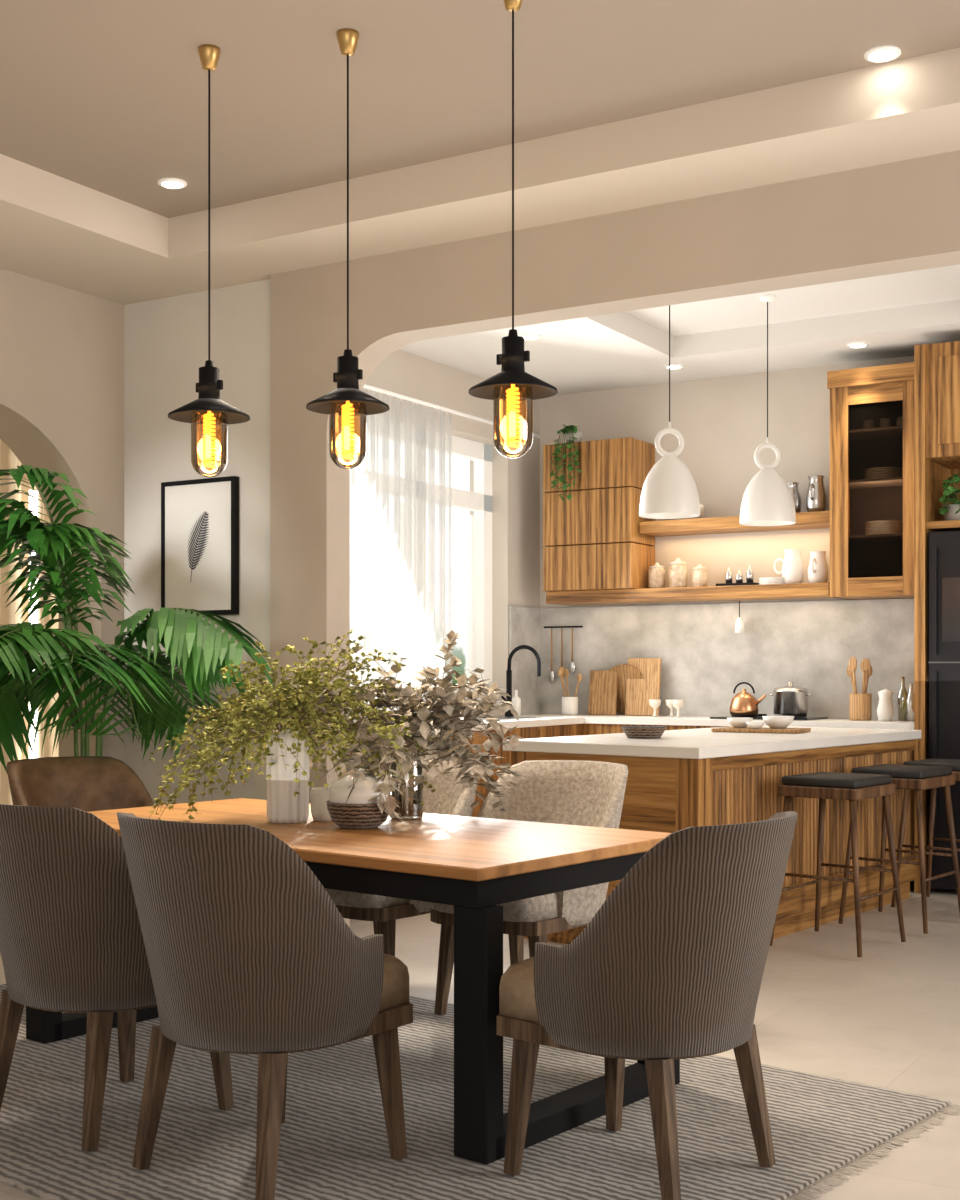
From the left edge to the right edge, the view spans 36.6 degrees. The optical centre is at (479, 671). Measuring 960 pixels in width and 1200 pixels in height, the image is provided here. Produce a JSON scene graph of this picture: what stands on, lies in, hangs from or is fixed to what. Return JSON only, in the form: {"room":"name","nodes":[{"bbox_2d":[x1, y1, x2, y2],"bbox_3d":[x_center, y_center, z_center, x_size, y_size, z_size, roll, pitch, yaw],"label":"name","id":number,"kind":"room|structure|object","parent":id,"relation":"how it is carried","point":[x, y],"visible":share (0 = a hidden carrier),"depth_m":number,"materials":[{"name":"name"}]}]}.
{"room":"dining room","nodes":[
{"label":"dining room","id":0,"kind":"room"},
{"bbox_2d":[0,268,123,761],"bbox_3d":[-3.950,-0.310,4.124,0.300,3.120,7.800,0,0,31],"label":"wall","id":1,"kind":"structure","parent":0,"point":[62,348],"depth_m":7.13,"materials":[{"name":"beige paint"}]},
{"bbox_2d":[124,279,269,804],"bbox_3d":[-1.482,-0.310,7.260,1.300,3.120,0.120,0,0,31],"label":"wall","id":2,"kind":"structure","parent":0,"point":[166,339],"depth_m":7.15,"materials":[{"name":"beige paint"}]},
{"bbox_2d":[350,349,539,722],"bbox_3d":[-0.504,-0.400,8.889,0.300,3.300,3.680,0,0,31],"label":"wall","id":3,"kind":"structure","parent":0,"point":[515,481],"depth_m":9.76,"materials":[{"name":"paint"}]},
{"bbox_2d":[350,415,505,710],"bbox_3d":[-0.535,-0.655,8.809,0.330,1.750,2.352,0,0,31],"label":"window","id":4,"kind":"structure","parent":3,"relation":"in","point":[414,488],"depth_m":9.04,"materials":[{"name":"white paint"}]},
{"bbox_2d":[363,384,539,437],"bbox_3d":[-0.320,-0.671,8.709,0.060,1.902,2.800,0,0,31],"label":"rail","id":5,"kind":"object","parent":3,"relation":"hanging from","point":[366,386],"visible":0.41,"depth_m":8.77,"materials":[{"name":"white metal"}]},
{"bbox_2d":[0,0,959,304],"bbox_3d":[-0.868,-2.035,2.341,10.900,0.330,7.920,0,0,31],"label":"ceiling","id":6,"kind":"structure","parent":0,"point":[620,105],"depth_m":5.24,"materials":[{"name":"beige paint"}]},
{"bbox_2d":[158,178,186,188],"bbox_3d":[-1.288,-2.043,6.070,0.120,0.011,0.120,0,0,31],"label":"recessed light","id":7,"kind":"object","parent":6,"relation":"in","point":[171,183],"visible":1,"depth_m":6.06,"materials":[{"name":"white paint"}]},
{"bbox_2d":[168,44,249,477],"bbox_3d":[-0.890,-1.345,4.770,0.268,1.410,0.268,0,0,31],"label":"dining pendant light","id":8,"kind":"object","parent":6,"relation":"hanging from","point":[208,410],"visible":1,"depth_m":4.76,"materials":[{"name":"black metal"}]},
{"bbox_2d":[306,28,389,469],"bbox_3d":[-0.424,-1.350,4.653,0.268,1.400,0.268,0,0,31],"label":"dining pendant light","id":9,"kind":"object","parent":6,"relation":"hanging from","point":[347,401],"visible":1,"depth_m":4.64,"materials":[{"name":"black metal"}]},
{"bbox_2d":[468,0,557,457],"bbox_3d":[0.099,-1.345,4.339,0.268,1.410,0.268,0,0,31],"label":"dining pendant light","id":10,"kind":"object","parent":6,"relation":"hanging from","point":[513,385],"visible":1,"depth_m":4.34,"materials":[{"name":"black metal"}]},
{"bbox_2d":[864,45,900,62],"bbox_3d":[1.332,-2.043,4.799,0.120,0.011,0.120,0,0,31],"label":"recessed light","id":11,"kind":"object","parent":6,"relation":"in","point":[885,53],"visible":1,"depth_m":4.80,"materials":[{"name":"white paint"}]},
{"bbox_2d":[0,889,959,1199],"bbox_3d":[0.105,1.310,3.962,10.900,0.120,11.700,0,0,31],"label":"floor","id":12,"kind":"structure","parent":0,"point":[888,1017],"depth_m":5.37,"materials":[{"name":"tile"}]},
{"bbox_2d":[0,439,58,804],"bbox_3d":[-2.770,-0.250,7.002,0.061,3.000,2.750,0,0,31],"label":"drapes","id":13,"kind":"object","parent":12,"relation":"on","point":[8,460],"visible":0.06,"depth_m":7.54,"materials":[{"name":"fabric"}]},
{"bbox_2d":[0,465,275,774],"bbox_3d":[-1.638,0.190,6.271,1.372,2.120,1.473,0,0,31],"label":"palm plant","id":14,"kind":"object","parent":12,"relation":"on","point":[201,649],"visible":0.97,"depth_m":6.16,"materials":[{"name":"green plant"}]},
{"bbox_2d":[0,984,959,1199],"bbox_3d":[-0.640,1.244,4.482,3.555,0.012,2.121,0,0,40],"label":"rug","id":15,"kind":"object","parent":12,"relation":"on","point":[334,1145],"visible":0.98,"depth_m":3.93,"materials":[{"name":"grey fabric"}]},
{"bbox_2d":[6,756,154,811],"bbox_3d":[-1.461,0.788,5.572,0.695,0.897,0.606,0,0,39],"label":"dining chair","id":16,"kind":"object","parent":15,"relation":"on","point":[85,783],"visible":0.16,"depth_m":5.81,"materials":[{"name":"brown leather"}]},
{"bbox_2d":[0,804,233,1151],"bbox_3d":[-1.060,0.788,4.029,0.606,0.897,0.695,0,0,39],"label":"dining chair","id":17,"kind":"object","parent":15,"relation":"on","point":[71,937],"visible":0.69,"depth_m":3.77,"materials":[{"name":"beige fabric"}]},
{"bbox_2d":[117,812,412,1199],"bbox_3d":[-0.549,0.788,3.617,0.606,0.897,0.695,0,0,39],"label":"dining chair","id":18,"kind":"object","parent":15,"relation":"on","point":[248,951],"visible":1,"depth_m":3.37,"materials":[{"name":"beige fabric"}]},
{"bbox_2d":[26,798,679,1164],"bbox_3d":[-0.465,0.864,4.624,2.000,0.747,1.000,0,0,39],"label":"dining table","id":19,"kind":"object","parent":15,"relation":"on","point":[474,865],"visible":0.52,"depth_m":3.89,"materials":[{"name":"brown wood"}]},
{"bbox_2d":[145,629,437,822],"bbox_3d":[-0.592,0.170,4.742,0.979,0.638,1.147,0,0,-7],"label":"potted plant","id":20,"kind":"object","parent":19,"relation":"on","point":[288,750],"visible":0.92,"depth_m":4.68,"materials":[{"name":"green plant"}]},
{"bbox_2d":[310,787,331,820],"bbox_3d":[-0.513,0.436,4.777,0.092,0.105,0.092,0,0,31],"label":"vase","id":21,"kind":"object","parent":19,"relation":"on","point":[319,797],"visible":0.74,"depth_m":4.74,"materials":[{"name":"beige ceramic"}]},
{"bbox_2d":[327,768,388,828],"bbox_3d":[-0.381,0.395,4.569,0.204,0.188,0.204,0,0,31],"label":"vase","id":22,"kind":"object","parent":19,"relation":"on","point":[358,812],"visible":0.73,"depth_m":4.49,"materials":[{"name":"ceramic"}]},
{"bbox_2d":[309,630,523,821],"bbox_3d":[-0.240,0.171,4.805,0.799,0.636,0.968,0,0,31],"label":"vase","id":23,"kind":"object","parent":19,"relation":"on","point":[446,714],"visible":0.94,"depth_m":4.73,"materials":[{"name":"clear glass"}]},
{"bbox_2d":[325,760,477,955],"bbox_3d":[-0.339,0.788,5.585,0.606,0.897,0.695,0,0,39],"label":"dining chair","id":24,"kind":"object","parent":15,"relation":"on","point":[384,911],"visible":0.12,"depth_m":5.34,"materials":[{"name":"beige fabric"}]},
{"bbox_2d":[430,760,627,1014],"bbox_3d":[0.199,0.788,5.296,0.606,0.897,0.695,0,0,39],"label":"dining chair","id":25,"kind":"object","parent":15,"relation":"on","point":[569,792],"visible":0.33,"depth_m":5.39,"materials":[{"name":"beige fabric"}]},
{"bbox_2d":[497,811,797,1199],"bbox_3d":[0.428,0.788,3.572,0.695,0.897,0.606,0,0,39],"label":"dining chair","id":26,"kind":"object","parent":15,"relation":"on","point":[670,966],"visible":1,"depth_m":3.32,"materials":[{"name":"beige fabric"}]},
{"bbox_2d":[350,714,913,889],"bbox_3d":[0.826,0.770,8.152,2.731,0.960,2.966,0,0,31],"label":"countertop","id":27,"kind":"structure","parent":12,"relation":"on","point":[550,725],"depth_m":8.81,"materials":[{"name":"white stone"}]},
{"bbox_2d":[460,645,542,719],"bbox_3d":[0.151,0.057,9.125,0.420,0.464,0.900,0,0,31],"label":"faucet","id":28,"kind":"object","parent":27,"relation":"on","point":[515,700],"depth_m":9.34,"materials":[{"name":"black metal"}]},
{"bbox_2d":[558,658,683,716],"bbox_3d":[0.970,0.099,9.597,0.972,0.380,0.262,0,0,38],"label":"kitchenware","id":29,"kind":"object","parent":27,"relation":"on","point":[633,687],"depth_m":9.66,"materials":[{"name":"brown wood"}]},
{"bbox_2d":[710,681,827,719],"bbox_3d":[1.791,0.173,8.980,0.620,0.231,0.400,0,0,31],"label":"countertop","id":30,"kind":"structure","parent":27,"relation":"on","point":[789,700],"depth_m":8.91,"materials":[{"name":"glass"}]},
{"bbox_2d":[846,657,913,720],"bbox_3d":[2.428,0.098,8.625,0.460,0.382,0.219,0,0,6],"label":"kitchen utensils","id":31,"kind":"object","parent":27,"relation":"on","point":[860,704],"depth_m":8.63,"materials":[{"name":"brown wood"}]},
{"bbox_2d":[503,726,920,943],"bbox_3d":[1.273,0.785,7.422,1.065,0.930,2.400,0,0,39],"label":"kitchen island","id":32,"kind":"object","parent":12,"relation":"on","point":[681,779],"visible":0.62,"depth_m":6.83,"materials":[{"name":"brown wood"}]},
{"bbox_2d":[621,716,810,737],"bbox_3d":[1.227,0.277,7.371,0.502,0.083,1.290,0,0,37],"label":"tray","id":33,"kind":"object","parent":32,"relation":"on","point":[777,724],"depth_m":7.63,"materials":[{"name":"brown wood"}]},
{"bbox_2d":[770,772,905,956],"bbox_3d":[1.623,0.852,6.586,0.452,0.764,0.492,0,0,39],"label":"bar stool","id":34,"kind":"object","parent":12,"relation":"on","point":[852,787],"visible":0.91,"depth_m":6.50,"materials":[{"name":"brown wood"}]},
{"bbox_2d":[838,764,959,933],"bbox_3d":[2.082,0.852,7.154,0.452,0.764,0.492,0,0,39],"label":"bar stool","id":35,"kind":"object","parent":12,"relation":"on","point":[918,778],"visible":0.85,"depth_m":7.06,"materials":[{"name":"brown wood"}]},
{"bbox_2d":[891,758,959,907],"bbox_3d":[2.478,0.852,7.643,0.452,0.764,0.492,0,0,39],"label":"bar stool","id":36,"kind":"object","parent":12,"relation":"on","point":[954,764],"visible":0.56,"depth_m":7.59,"materials":[{"name":"black leather"}]},
{"bbox_2d":[914,341,959,892],"bbox_3d":[3.383,-0.300,7.980,1.820,3.100,0.626,0,0,31],"label":"tall cabinet","id":37,"kind":"object","parent":12,"relation":"on","point":[937,365],"visible":0.9,"depth_m":8.15,"materials":[{"name":"brown wood"}]},
{"bbox_2d":[939,474,959,520],"bbox_3d":[2.806,-1.010,8.236,0.357,0.317,0.515,0,0,31],"label":"potted plant","id":38,"kind":"object","parent":37,"relation":"in","point":[952,511],"visible":1,"depth_m":8.23,"materials":[{"name":"green plant"}]},
{"bbox_2d":[270,150,959,926],"bbox_3d":[2.300,-0.310,4.953,7.560,3.120,0.180,0,0,31],"label":"wall","id":39,"kind":"structure","parent":0,"point":[899,216],"depth_m":6.15,"materials":[{"name":"paint"}]},
{"bbox_2d":[399,264,959,395],"bbox_3d":[3.079,-2.060,6.736,8.660,0.280,3.680,0,0,31],"label":"ceiling","id":40,"kind":"structure","parent":0,"point":[812,325],"depth_m":8.46,"materials":[{"name":"white paint"}]},
{"bbox_2d":[520,334,540,339],"bbox_3d":[0.288,-1.913,8.285,0.120,0.011,0.120,0,0,31],"label":"recessed light","id":41,"kind":"object","parent":40,"relation":"in","point":[526,336],"visible":0.87,"depth_m":8.28,"materials":[{"name":"white paint"}]},
{"bbox_2d":[639,305,699,518],"bbox_3d":[0.948,-1.415,7.247,0.304,1.270,0.304,0,0,31],"label":"pendant light","id":42,"kind":"object","parent":40,"relation":"hanging from","point":[669,490],"visible":0.93,"depth_m":7.15,"materials":[{"name":"white ceramic"}]},
{"bbox_2d":[664,364,683,368],"bbox_3d":[1.216,-1.913,9.092,0.120,0.011,0.120,0,0,31],"label":"recessed light","id":43,"kind":"object","parent":40,"relation":"in","point":[672,366],"visible":0.95,"depth_m":9.09,"materials":[{"name":"white paint"}]},
{"bbox_2d":[739,294,795,525],"bbox_3d":[1.569,-1.430,7.912,0.304,1.240,0.304,0,0,31],"label":"pendant light","id":44,"kind":"object","parent":40,"relation":"hanging from","point":[767,500],"visible":1,"depth_m":7.83,"materials":[{"name":"white ceramic"}]},
{"bbox_2d":[848,342,868,347],"bbox_3d":[2.215,-1.913,8.492,0.120,0.011,0.120,0,0,31],"label":"recessed light","id":45,"kind":"object","parent":40,"relation":"in","point":[855,344],"visible":1,"depth_m":8.48,"materials":[{"name":"white paint"}]},
{"bbox_2d":[540,356,913,719],"bbox_3d":[4.078,-0.400,8.108,8.360,3.300,0.300,0,0,31],"label":"wall","id":46,"kind":"structure","parent":0,"point":[721,421],"depth_m":9.42,"materials":[{"name":"paint"}]},
{"bbox_2d":[546,583,833,604],"bbox_3d":[1.355,-0.500,9.380,1.940,0.080,0.316,0,0,31],"label":"shelf","id":47,"kind":"object","parent":46,"relation":"attached to","point":[800,590],"visible":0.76,"depth_m":9.21,"materials":[{"name":"brown wood"}]},
{"bbox_2d":[543,437,654,591],"bbox_3d":[0.795,-1.029,9.681,0.650,0.974,0.376,0,0,31],"label":"wall cabinet","id":48,"kind":"object","parent":47,"relation":"on","point":[593,539],"visible":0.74,"depth_m":9.50,"materials":[{"name":"brown wood"}]},
{"bbox_2d":[550,424,582,501],"bbox_3d":[0.595,-1.380,9.611,0.243,0.528,0.232,0,0,31],"label":"potted plant","id":49,"kind":"object","parent":48,"relation":"attached to","point":[573,436],"visible":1,"depth_m":9.55,"materials":[{"name":"green plant"}]},
{"bbox_2d":[648,549,827,587],"bbox_3d":[1.620,-0.651,9.214,1.196,0.220,0.216,0,0,31],"label":"jars","id":50,"kind":"object","parent":47,"relation":"on","point":[792,572],"visible":0.89,"depth_m":9.10,"materials":[{"name":"ceramic"}]},
{"bbox_2d":[509,599,913,718],"bbox_3d":[1.478,-0.078,9.236,2.731,0.734,0.436,0,0,31],"label":"backsplash","id":51,"kind":"structure","parent":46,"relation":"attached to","point":[810,645],"depth_m":9.40,"materials":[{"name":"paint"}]},
{"bbox_2d":[544,600,743,682],"bbox_3d":[1.072,-0.192,9.676,1.470,0.533,0.060,0,0,33],"label":"utensil rack","id":52,"kind":"object","parent":51,"relation":"attached to","point":[739,625],"visible":0.9,"depth_m":9.95,"materials":[{"name":"black metal"}]},
{"bbox_2d":[640,511,829,536],"bbox_3d":[1.651,-0.938,9.214,1.260,0.075,0.296,0,0,31],"label":"shelf","id":53,"kind":"object","parent":46,"relation":"attached to","point":[818,519],"visible":0.74,"depth_m":9.17,"materials":[{"name":"brown wood"}]},
{"bbox_2d":[665,475,825,519],"bbox_3d":[1.659,-1.091,9.200,1.094,0.230,0.286,0,0,31],"label":"jugs","id":54,"kind":"object","parent":53,"relation":"on","point":[816,494],"visible":0.53,"depth_m":8.91,"materials":[{"name":"silver metal"}]},
{"bbox_2d":[827,362,913,599],"bbox_3d":[2.420,-1.125,8.702,0.565,1.350,0.381,0,0,31],"label":"display cabinet","id":55,"kind":"object","parent":46,"relation":"attached to","point":[872,408],"depth_m":8.67,"materials":[{"name":"brown wood"}]},
{"label":"outside","id":56,"kind":"structure","parent":0,"visible":0},
{"bbox_2d":[359,433,469,684],"bbox_3d":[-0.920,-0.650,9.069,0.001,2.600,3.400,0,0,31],"label":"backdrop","id":57,"kind":"structure","parent":56,"point":[446,527],"depth_m":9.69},
{"bbox_3d":[-3.246,-0.310,6.850,1.300,3.120,2.400,0,0,31],"label":"wall","id":58,"kind":"structure","parent":0,"visible":0},
{"bbox_2d":[29,490,37,758],"bbox_3d":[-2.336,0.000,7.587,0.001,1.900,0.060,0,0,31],"label":"window","id":59,"kind":"structure","parent":58,"relation":"in","point":[33,618],"depth_m":7.59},
{"bbox_2d":[161,476,238,614],"bbox_3d":[-1.374,-0.610,7.101,0.474,0.664,0.035,0,0,31],"label":"picture frame","id":60,"kind":"object","parent":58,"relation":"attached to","point":[200,517],"visible":0.95,"depth_m":7.08,"materials":[{"name":"white paper"}]}
]}

